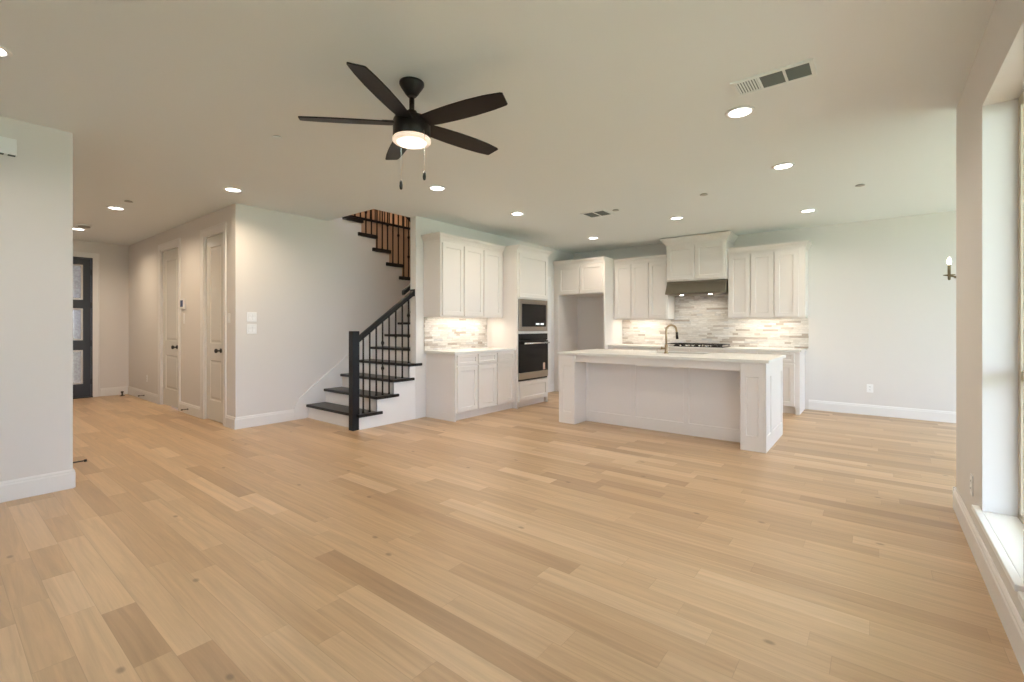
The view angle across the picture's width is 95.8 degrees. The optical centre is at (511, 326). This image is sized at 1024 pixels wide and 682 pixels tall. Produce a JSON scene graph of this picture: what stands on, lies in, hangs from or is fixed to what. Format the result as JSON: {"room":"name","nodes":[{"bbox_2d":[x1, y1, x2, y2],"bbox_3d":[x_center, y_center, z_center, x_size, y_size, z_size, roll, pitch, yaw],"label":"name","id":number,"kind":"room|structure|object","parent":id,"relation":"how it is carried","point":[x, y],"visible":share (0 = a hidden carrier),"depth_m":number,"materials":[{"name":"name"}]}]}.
{"room":"empty living room","nodes":[
{"label":"empty living room","id":0,"kind":"room"},
{"bbox_2d":[0,116,72,481],"bbox_3d":[-4.779,-0.123,1.924,0.130,2.740,4.308,0,0,38],"label":"wall","id":1,"kind":"structure","parent":0,"point":[36,184],"depth_m":3.42,"materials":[{"name":"white paint"}]},
{"bbox_2d":[0,136,16,156],"bbox_3d":[-3.636,-1.278,3.233,0.044,0.120,0.236,0,0,38],"label":"door chime","id":2,"kind":"object","parent":1,"relation":"attached to","point":[8,146],"visible":1,"depth_m":3.28,"materials":[{"name":"white plastic"}]},
{"bbox_2d":[0,469,73,502],"bbox_3d":[-4.720,1.175,1.881,0.016,0.145,4.314,0,0,38],"label":"baseboard","id":3,"kind":"structure","parent":1,"relation":"attached to","point":[20,488],"depth_m":3.41,"materials":[{"name":"white paint"}]},
{"bbox_2d":[73,240,128,387],"bbox_3d":[-7.642,-0.123,7.954,0.150,2.740,1.882,0,0,38],"label":"wall","id":4,"kind":"structure","parent":0,"point":[114,258],"depth_m":8.38,"materials":[{"name":"white paint"}]},
{"bbox_2d":[73,251,99,398],"bbox_3d":[-7.716,-0.023,7.815,0.206,2.540,1.110,0,0,38],"label":"door","id":5,"kind":"structure","parent":4,"relation":"in","point":[86,266],"depth_m":8.10,"materials":[{"name":"black paint"}]},
{"bbox_2d":[100,386,127,396],"bbox_3d":[-7.199,1.175,8.382,0.016,0.145,0.400,0,0,38],"label":"baseboard","id":6,"kind":"structure","parent":4,"relation":"attached to","point":[111,391],"depth_m":8.36,"materials":[{"name":"white paint"}]},
{"bbox_2d":[129,203,246,416],"bbox_3d":[-5.176,-0.123,7.126,4.750,2.740,0.130,0,0,38],"label":"wall","id":7,"kind":"structure","parent":0,"point":[143,254],"depth_m":6.58,"materials":[{"name":"white paint"}]},
{"bbox_2d":[128,386,157,403],"bbox_3d":[-6.380,1.175,7.981,1.800,0.145,0.016,0,0,38],"label":"baseboard","id":8,"kind":"structure","parent":7,"relation":"attached to","point":[149,396],"depth_m":7.91,"materials":[{"name":"white paint"}]},
{"bbox_2d":[158,238,180,410],"bbox_3d":[-5.247,-0.028,7.148,1.010,2.550,0.184,0,0,38],"label":"door","id":9,"kind":"structure","parent":7,"relation":"in","point":[169,253],"depth_m":7.19,"materials":[{"name":"white paint"}]},
{"bbox_2d":[180,298,185,308],"bbox_3d":[-4.774,-0.328,6.707,0.170,0.150,0.030,0,0,38],"label":"thermostat","id":10,"kind":"object","parent":7,"relation":"attached to","point":[182,301],"visible":1,"depth_m":6.66,"materials":[{"name":"white plastic"}]},
{"bbox_2d":[179,401,199,417],"bbox_3d":[-4.553,1.175,6.542,0.830,0.145,0.016,0,0,38],"label":"baseboard","id":11,"kind":"structure","parent":7,"relation":"attached to","point":[193,410],"depth_m":6.52,"materials":[{"name":"white paint"}]},
{"bbox_2d":[200,222,226,425],"bbox_3d":[-3.869,-0.028,6.062,0.840,2.550,0.184,0,0,38],"label":"door","id":12,"kind":"structure","parent":7,"relation":"in","point":[213,239],"depth_m":6.08,"materials":[{"name":"white paint"}]},
{"bbox_2d":[225,415,235,429],"bbox_3d":[-3.455,1.175,5.677,0.286,0.145,0.016,0,0,38],"label":"baseboard","id":13,"kind":"structure","parent":7,"relation":"attached to","point":[230,421],"depth_m":5.66,"materials":[{"name":"white paint"}]},
{"bbox_2d":[247,205,409,417],"bbox_3d":[-2.225,-0.223,7.138,0.130,2.940,3.540,0,0,38],"label":"wall","id":14,"kind":"structure","parent":0,"point":[312,282],"depth_m":6.25,"materials":[{"name":"white paint"}]},
{"bbox_2d":[247,312,256,321],"bbox_3d":[-3.233,-0.117,5.745,0.009,0.118,0.118,0,0,38],"label":"switch plate","id":15,"kind":"object","parent":14,"relation":"attached to","point":[251,316],"visible":1,"depth_m":5.75,"materials":[{"name":"white plastic"}]},
{"bbox_2d":[247,324,256,333],"bbox_3d":[-3.233,0.034,5.745,0.009,0.118,0.118,0,0,38],"label":"switch plate","id":16,"kind":"object","parent":14,"relation":"attached to","point":[251,328],"visible":1,"depth_m":5.75,"materials":[{"name":"white plastic"}]},
{"bbox_2d":[236,409,303,428],"bbox_3d":[-3.075,1.175,5.942,0.016,0.145,0.870,0,0,38],"label":"baseboard","id":17,"kind":"structure","parent":14,"relation":"attached to","point":[286,415],"depth_m":5.86,"materials":[{"name":"white paint"}]},
{"bbox_2d":[352,209,374,219],"bbox_3d":[-4.368,-2.961,8.660,0.120,2.385,4.200,0,0,38],"label":"wall","id":18,"kind":"structure","parent":0,"point":[373,210],"depth_m":10.12,"materials":[{"name":"beige paint"}]},
{"bbox_2d":[361,221,409,276],"bbox_3d":[-3.063,-0.331,7.925,0.120,3.155,3.740,0,0,38],"label":"wall","id":19,"kind":"structure","parent":0,"point":[368,222],"depth_m":8.88,"materials":[{"name":"beige paint"}]},
{"bbox_2d":[350,209,409,229],"bbox_3d":[-3.010,-2.388,7.960,0.120,0.960,3.580,0,0,38],"label":"landing railing","id":20,"kind":"object","parent":19,"relation":"on","point":[369,220],"visible":0.09,"depth_m":8.65,"materials":[{"name":"black paint"}]},
{"bbox_2d":[361,228,409,238],"bbox_3d":[-3.011,-1.743,7.884,0.012,0.020,3.740,0,0,38],"label":"trim","id":21,"kind":"structure","parent":19,"relation":"attached to","point":[361,228],"depth_m":8.65,"materials":[{"name":"beige paint"}]},
{"bbox_2d":[378,210,409,226],"bbox_3d":[-1.564,-1.453,9.201,3.855,5.400,0.120,0,0,38],"label":"wall","id":22,"kind":"structure","parent":0,"point":[395,215],"depth_m":9.86,"materials":[{"name":"beige paint"}]},
{"bbox_2d":[410,216,572,418],"bbox_3d":[-0.064,-0.123,7.898,0.115,2.740,4.130,0,0,38],"label":"wall","id":23,"kind":"structure","parent":0,"point":[419,226],"depth_m":6.33,"materials":[{"name":"white paint"}]},
{"bbox_2d":[424,317,486,349],"bbox_3d":[-0.803,0.102,6.857,0.011,0.455,1.299,0,0,38],"label":"backsplash","id":24,"kind":"structure","parent":23,"relation":"attached to","point":[439,333],"depth_m":6.79,"materials":[{"name":"tile"}]},
{"bbox_2d":[421,232,505,317],"bbox_3d":[-0.671,-0.685,6.716,0.386,1.115,1.362,0,0,38],"label":"upper cabinet","id":25,"kind":"object","parent":23,"relation":"attached to","point":[463,276],"visible":1,"depth_m":6.41,"materials":[{"name":"white paint"}]},
{"bbox_2d":[439,314,502,317],"bbox_3d":[-0.567,-0.146,6.670,0.055,0.036,1.307,0,0,38],"label":"light","id":26,"kind":"object","parent":25,"relation":"attached to","point":[440,315],"depth_m":6.65,"materials":[{"name":"white"}]},
{"bbox_2d":[548,276,550,391],"bbox_3d":[0.441,0.152,8.430,0.019,2.190,0.930,0,0,38],"label":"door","id":27,"kind":"structure","parent":23,"relation":"in","point":[549,278],"depth_m":8.77,"materials":[{"name":"white paint"}]},
{"bbox_2d":[0,0,995,253],"bbox_3d":[-1.376,-1.631,4.031,14.950,0.275,12.230,0,0,38],"label":"ceiling","id":28,"kind":"structure","parent":0,"point":[166,105],"depth_m":3.11,"materials":[{"name":"white paint"}]},
{"bbox_2d":[0,45,12,57],"bbox_3d":[-2.807,-1.488,2.472,0.188,0.008,0.188,0,0,38],"label":"recessed light","id":29,"kind":"object","parent":28,"relation":"in","point":[4,52],"visible":1,"depth_m":2.52,"materials":[{"name":"white plastic"}]},
{"bbox_2d":[76,224,91,228],"bbox_3d":[-6.291,-1.470,6.801,0.170,0.046,0.170,0,0,38],"label":"smoke detector","id":30,"kind":"object","parent":28,"relation":"attached to","point":[86,226],"visible":1,"depth_m":6.76,"materials":[{"name":"white plastic"}]},
{"bbox_2d":[106,206,124,209],"bbox_3d":[-4.993,-1.488,5.830,0.188,0.008,0.188,0,0,38],"label":"recessed light","id":31,"kind":"object","parent":28,"relation":"in","point":[109,207],"visible":1,"depth_m":5.82,"materials":[{"name":"white"}]},
{"bbox_2d":[223,187,242,191],"bbox_3d":[-3.041,-1.488,5.043,0.188,0.008,0.188,0,0,38],"label":"recessed light","id":32,"kind":"object","parent":28,"relation":"in","point":[230,189],"visible":1,"depth_m":5.02,"materials":[{"name":"white"}]},
{"bbox_2d":[272,135,282,139],"bbox_3d":[-1.850,-1.486,3.647,0.080,0.012,0.080,0,0,38],"label":"cap","id":33,"kind":"object","parent":28,"relation":"attached to","point":[275,137],"visible":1,"depth_m":3.63,"materials":[{"name":"grey plastic"}]},
{"bbox_2d":[298,62,507,189],"bbox_3d":[-0.576,-1.150,2.832,1.266,0.684,1.266,0,0,38],"label":"ceiling fan","id":34,"kind":"object","parent":28,"relation":"hanging from","point":[412,129],"visible":1,"depth_m":2.74,"materials":[{"name":"brown metal"}]},
{"bbox_2d":[428,185,445,190],"bbox_3d":[-0.806,-1.488,4.989,0.188,0.008,0.188,0,0,38],"label":"recessed light","id":35,"kind":"object","parent":28,"relation":"in","point":[434,187],"visible":1,"depth_m":4.98,"materials":[{"name":"white"}]},
{"bbox_2d":[510,212,523,215],"bbox_3d":[0.071,-1.488,6.118,0.188,0.008,0.188,0,0,38],"label":"recessed light","id":36,"kind":"object","parent":28,"relation":"in","point":[512,213],"visible":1,"depth_m":6.09,"materials":[{"name":"white plastic"}]},
{"bbox_2d":[580,209,613,217],"bbox_3d":[1.125,-1.487,6.115,0.340,0.012,0.300,0,0,38],"label":"ceiling vent","id":37,"kind":"object","parent":28,"relation":"in","point":[599,213],"visible":1,"depth_m":6.09,"materials":[{"name":"white metal"}]},
{"bbox_2d":[670,216,683,219],"bbox_3d":[2.266,-1.488,6.362,0.188,0.008,0.188,0,0,38],"label":"recessed light","id":38,"kind":"object","parent":28,"relation":"in","point":[675,217],"visible":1,"depth_m":6.37,"materials":[{"name":"white plastic"}]},
{"bbox_2d":[725,105,754,118],"bbox_3d":[1.587,-1.488,3.218,0.188,0.008,0.188,0,0,38],"label":"recessed light","id":39,"kind":"object","parent":28,"relation":"in","point":[740,111],"visible":1,"depth_m":3.21,"materials":[{"name":"white"}]},
{"bbox_2d":[730,58,816,96],"bbox_3d":[1.567,-1.487,2.782,0.430,0.012,0.205,0,0,38],"label":"ceiling vent","id":40,"kind":"object","parent":28,"relation":"in","point":[804,69],"visible":1,"depth_m":2.77,"materials":[{"name":"white metal"}]},
{"bbox_2d":[772,162,794,169],"bbox_3d":[2.523,-1.488,4.301,0.188,0.008,0.188,0,0,38],"label":"recessed light","id":41,"kind":"object","parent":28,"relation":"in","point":[781,166],"visible":1,"depth_m":4.30,"materials":[{"name":"white"}]},
{"bbox_2d":[800,209,816,212],"bbox_3d":[3.814,-1.488,5.957,0.188,0.008,0.188,0,0,38],"label":"recessed light","id":42,"kind":"object","parent":28,"relation":"in","point":[805,210],"visible":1,"depth_m":5.93,"materials":[{"name":"white"}]},
{"bbox_2d":[0,391,1023,681],"bbox_3d":[-1.376,1.307,4.031,14.950,0.120,12.230,0,0,38],"label":"floor","id":43,"kind":"structure","parent":0,"point":[522,544],"depth_m":2.47,"materials":[{"name":"brown wood"}]},
{"bbox_2d":[294,210,421,430],"bbox_3d":[-1.908,-0.821,7.371,2.420,4.136,3.140,0,0,38],"label":"staircase","id":44,"kind":"structure","parent":43,"relation":"on","point":[389,399],"depth_m":6.17,"materials":[{"name":"black wood"}]},
{"bbox_2d":[426,350,514,421],"bbox_3d":[-0.562,0.806,6.691,0.587,0.882,1.267,0,0,38],"label":"base cabinet","id":45,"kind":"object","parent":43,"relation":"on","point":[458,386],"visible":0.98,"depth_m":6.29,"materials":[{"name":"white paint"}]},
{"bbox_2d":[424,347,515,353],"bbox_3d":[-0.573,0.347,6.680,0.586,0.031,1.296,0,0,38],"label":"countertop","id":46,"kind":"structure","parent":45,"relation":"on","point":[483,349],"depth_m":6.37,"materials":[{"name":"white stone"}]},
{"bbox_2d":[487,244,552,408],"bbox_3d":[0.138,0.004,7.517,0.666,2.485,0.890,0,0,38],"label":"tall cabinet","id":47,"kind":"object","parent":43,"relation":"on","point":[525,268],"visible":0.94,"depth_m":7.16,"materials":[{"name":"white paint"}]},
{"bbox_2d":[518,299,546,330],"bbox_3d":[0.180,-0.173,7.445,0.448,0.494,0.764,0,0,38],"label":"microwave","id":48,"kind":"object","parent":47,"relation":"in","point":[532,314],"visible":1,"depth_m":7.27,"materials":[{"name":"silver metal"}]},
{"bbox_2d":[518,333,549,381],"bbox_3d":[0.178,0.477,7.447,0.564,0.724,0.764,0,0,38],"label":"wall oven","id":49,"kind":"object","parent":47,"relation":"in","point":[532,348],"visible":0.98,"depth_m":7.26,"materials":[{"name":"black metal"}]},
{"bbox_2d":[553,256,621,391],"bbox_3d":[1.443,0.002,8.841,1.075,2.490,0.776,0,0,38],"label":"tall cabinet","id":50,"kind":"object","parent":43,"relation":"on","point":[584,317],"visible":0.78,"depth_m":8.86,"materials":[{"name":"white paint"}]},
{"bbox_2d":[608,347,659,350],"bbox_3d":[2.283,0.806,8.271,0.945,0.882,0.632,0,0,38],"label":"base cabinet","id":51,"kind":"object","parent":43,"relation":"on","point":[619,348],"visible":0.19,"depth_m":8.01,"materials":[{"name":"white paint"}]},
{"bbox_2d":[559,354,782,452],"bbox_3d":[1.878,0.806,5.697,2.401,0.882,1.046,0,0,38],"label":"kitchen island","id":52,"kind":"object","parent":43,"relation":"on","point":[741,402],"visible":0.91,"depth_m":5.34,"materials":[{"name":"white paint"}]},
{"bbox_2d":[557,349,785,363],"bbox_3d":[1.880,0.347,5.693,2.444,0.031,1.078,0,0,38],"label":"island countertop","id":53,"kind":"structure","parent":52,"relation":"on","point":[701,356],"depth_m":5.35,"materials":[{"name":"white stone"}]},
{"bbox_2d":[661,324,678,352],"bbox_3d":[1.939,0.152,5.686,0.218,0.359,0.058,0,0,7],"label":"faucet","id":54,"kind":"object","parent":53,"relation":"on","point":[669,325],"visible":1,"depth_m":5.68,"materials":[{"name":"beige metal"}]},
{"bbox_2d":[660,348,723,352],"bbox_3d":[3.048,0.806,7.668,0.998,0.882,0.632,0,0,38],"label":"base cabinet","id":55,"kind":"object","parent":43,"relation":"on","point":[669,349],"visible":0.15,"depth_m":7.38,"materials":[{"name":"white paint"}]},
{"bbox_2d":[724,350,804,414],"bbox_3d":[3.835,0.806,7.048,1.003,0.882,0.632,0,0,38],"label":"base cabinet","id":56,"kind":"object","parent":43,"relation":"on","point":[794,362],"visible":0.33,"depth_m":6.59,"materials":[{"name":"white paint"}]},
{"bbox_2d":[608,344,806,351],"bbox_3d":[3.076,0.347,7.639,2.972,0.031,0.619,0,0,38],"label":"countertop","id":57,"kind":"structure","parent":56,"relation":"on","point":[613,345],"depth_m":7.28,"materials":[{"name":"white stone"}]},
{"bbox_2d":[667,343,730,347],"bbox_3d":[3.062,0.307,7.645,0.920,0.048,0.500,0,0,38],"label":"gas cooktop","id":58,"kind":"object","parent":57,"relation":"in","point":[714,345],"visible":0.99,"depth_m":7.51,"materials":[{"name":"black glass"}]},
{"bbox_2d":[573,211,955,411],"bbox_3d":[4.630,-0.123,6.925,8.695,2.740,0.150,0,0,38],"label":"wall","id":59,"kind":"structure","parent":0,"point":[882,305],"depth_m":6.44,"materials":[{"name":"white paint"}]},
{"bbox_2d":[613,254,674,319],"bbox_3d":[2.376,-0.683,8.351,0.992,1.110,0.391,0,0,38],"label":"upper cabinet","id":60,"kind":"object","parent":59,"relation":"attached to","point":[640,284],"visible":0.9,"depth_m":8.18,"materials":[{"name":"white paint"}]},
{"bbox_2d":[614,317,667,318],"bbox_3d":[2.294,-0.146,8.247,0.992,0.036,0.055,0,0,38],"label":"light","id":61,"kind":"object","parent":60,"relation":"attached to","point":[615,317],"depth_m":8.20,"materials":[{"name":"white plastic"}]},
{"bbox_2d":[660,231,737,281],"bbox_3d":[3.106,-1.115,7.700,1.104,0.725,0.511,0,0,38],"label":"upper cabinet","id":62,"kind":"object","parent":59,"relation":"attached to","point":[702,256],"visible":0.94,"depth_m":7.50,"materials":[{"name":"white paint"}]},
{"bbox_2d":[665,279,727,296],"bbox_3d":[3.101,-0.633,7.694,0.944,0.236,0.495,0,0,38],"label":"range hood","id":63,"kind":"object","parent":62,"relation":"attached to","point":[715,286],"visible":0.92,"depth_m":7.53,"materials":[{"name":"silver metal"}]},
{"bbox_2d":[622,295,808,347],"bbox_3d":[3.282,-0.206,7.881,2.997,1.073,0.012,0,0,38],"label":"backsplash","id":64,"kind":"structure","parent":59,"relation":"attached to","point":[698,319],"depth_m":7.78,"materials":[{"name":"tile"}]},
{"bbox_2d":[727,240,811,318],"bbox_3d":[3.943,-0.683,7.107,1.090,1.110,0.406,0,0,38],"label":"upper cabinet","id":65,"kind":"object","parent":59,"relation":"attached to","point":[765,280],"visible":1,"depth_m":6.94,"materials":[{"name":"white paint"}]},
{"bbox_2d":[728,315,805,317],"bbox_3d":[3.846,-0.146,7.024,1.040,0.036,0.055,0,0,38],"label":"light","id":66,"kind":"object","parent":65,"relation":"attached to","point":[729,316],"depth_m":6.97,"materials":[{"name":"white plastic"}]},
{"bbox_2d":[867,384,872,392],"bbox_3d":[5.035,0.872,6.505,0.072,0.116,0.008,0,0,38],"label":"wall outlet","id":67,"kind":"object","parent":59,"relation":"attached to","point":[869,386],"visible":1,"depth_m":6.50,"materials":[{"name":"white plastic"}]},
{"bbox_2d":[809,400,955,422],"bbox_3d":[6.227,1.175,5.562,4.500,0.145,0.016,0,0,38],"label":"baseboard","id":68,"kind":"structure","parent":59,"relation":"attached to","point":[875,410],"depth_m":6.39,"materials":[{"name":"white paint"}]},
{"bbox_2d":[956,0,1023,622],"bbox_3d":[0.655,-0.123,-0.025,0.200,2.740,7.970,0,0,38],"label":"wall","id":69,"kind":"structure","parent":0,"point":[987,107],"depth_m":2.37,"materials":[{"name":"white paint"}]},
{"bbox_2d":[943,257,955,279],"bbox_3d":[4.656,-0.958,4.352,0.902,1.069,0.892,0,0,38],"label":"chandelier","id":70,"kind":"object","parent":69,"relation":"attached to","point":[949,261],"visible":0.18,"depth_m":4.51,"materials":[{"name":"brown"}]},
{"bbox_2d":[970,473,972,496],"bbox_3d":[2.618,0.902,2.635,0.008,0.116,0.072,0,0,38],"label":"wall outlet","id":71,"kind":"object","parent":69,"relation":"attached to","point":[971,475],"visible":1,"depth_m":2.62,"materials":[{"name":"white plastic"}]},
{"bbox_2d":[953,487,1023,674],"bbox_3d":[0.570,1.175,0.041,0.016,0.145,7.970,0,0,38],"label":"baseboard","id":72,"kind":"structure","parent":69,"relation":"attached to","point":[1013,625],"depth_m":2.08,"materials":[{"name":"white paint"}]},
{"bbox_2d":[971,92,1023,591],"bbox_3d":[2.240,-0.080,2.029,0.208,2.117,0.980,0,0,38],"label":"window","id":73,"kind":"structure","parent":69,"relation":"in","point":[1004,533],"depth_m":2.27,"materials":[{"name":"beige plastic"}]},
{"bbox_2d":[1018,591,1023,607],"bbox_3d":[1.603,-0.080,1.220,0.208,2.117,0.980,0,0,38],"label":"window","id":74,"kind":"structure","parent":69,"relation":"in","point":[1020,594],"depth_m":1.64,"materials":[{"name":"beige plastic"}]},
{"bbox_3d":[-5.832,-0.123,5.412,5.840,2.740,0.130,0,0,38],"label":"wall","id":75,"kind":"structure","parent":0,"visible":0},
{"bbox_2d":[73,468,75,486],"bbox_3d":[-5.735,1.175,5.429,5.970,0.145,0.016,0,0,38],"label":"baseboard","id":76,"kind":"structure","parent":75,"relation":"attached to","point":[73,468],"depth_m":3.58,"materials":[{"name":"white paint"}]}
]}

